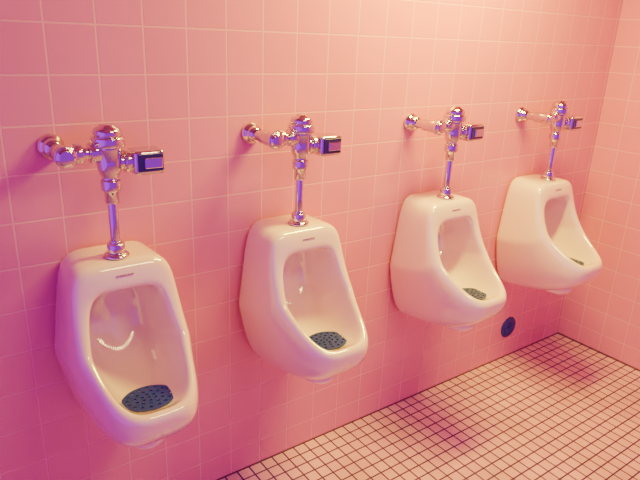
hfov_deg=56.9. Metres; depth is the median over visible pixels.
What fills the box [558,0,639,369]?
wall
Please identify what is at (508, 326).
cover
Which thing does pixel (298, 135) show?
valve
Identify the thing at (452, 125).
valve
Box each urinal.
[54,240,197,449]
[239,214,367,383]
[390,190,506,331]
[496,174,602,294]
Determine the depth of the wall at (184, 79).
1.94 m
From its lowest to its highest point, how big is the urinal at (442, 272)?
0.536 m
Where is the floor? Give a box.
[221,333,639,479]
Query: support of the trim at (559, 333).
attached to the wall at (602, 314)
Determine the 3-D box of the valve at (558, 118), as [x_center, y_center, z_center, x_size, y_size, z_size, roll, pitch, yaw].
[1.015,-0.450,2.643,0.278,0.348,0.165,-11,24,-34]
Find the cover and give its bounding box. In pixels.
[501,317,515,336]
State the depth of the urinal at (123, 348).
1.58 m
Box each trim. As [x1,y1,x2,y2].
[217,332,558,479]
[559,333,639,370]
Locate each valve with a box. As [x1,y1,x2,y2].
[37,123,164,259]
[241,114,341,225]
[404,106,483,199]
[515,100,582,180]
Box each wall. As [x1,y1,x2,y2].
[0,0,623,479]
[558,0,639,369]
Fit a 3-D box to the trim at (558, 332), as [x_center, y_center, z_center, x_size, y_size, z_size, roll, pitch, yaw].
[-0.464,0.907,2.130,4.555,0.004,0.004,-11,24,-34]
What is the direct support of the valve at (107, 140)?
attached to the urinal at (123, 348)
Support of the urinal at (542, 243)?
attached to the wall at (184, 79)
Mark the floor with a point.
(556, 407)
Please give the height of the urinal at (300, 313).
0.536 m

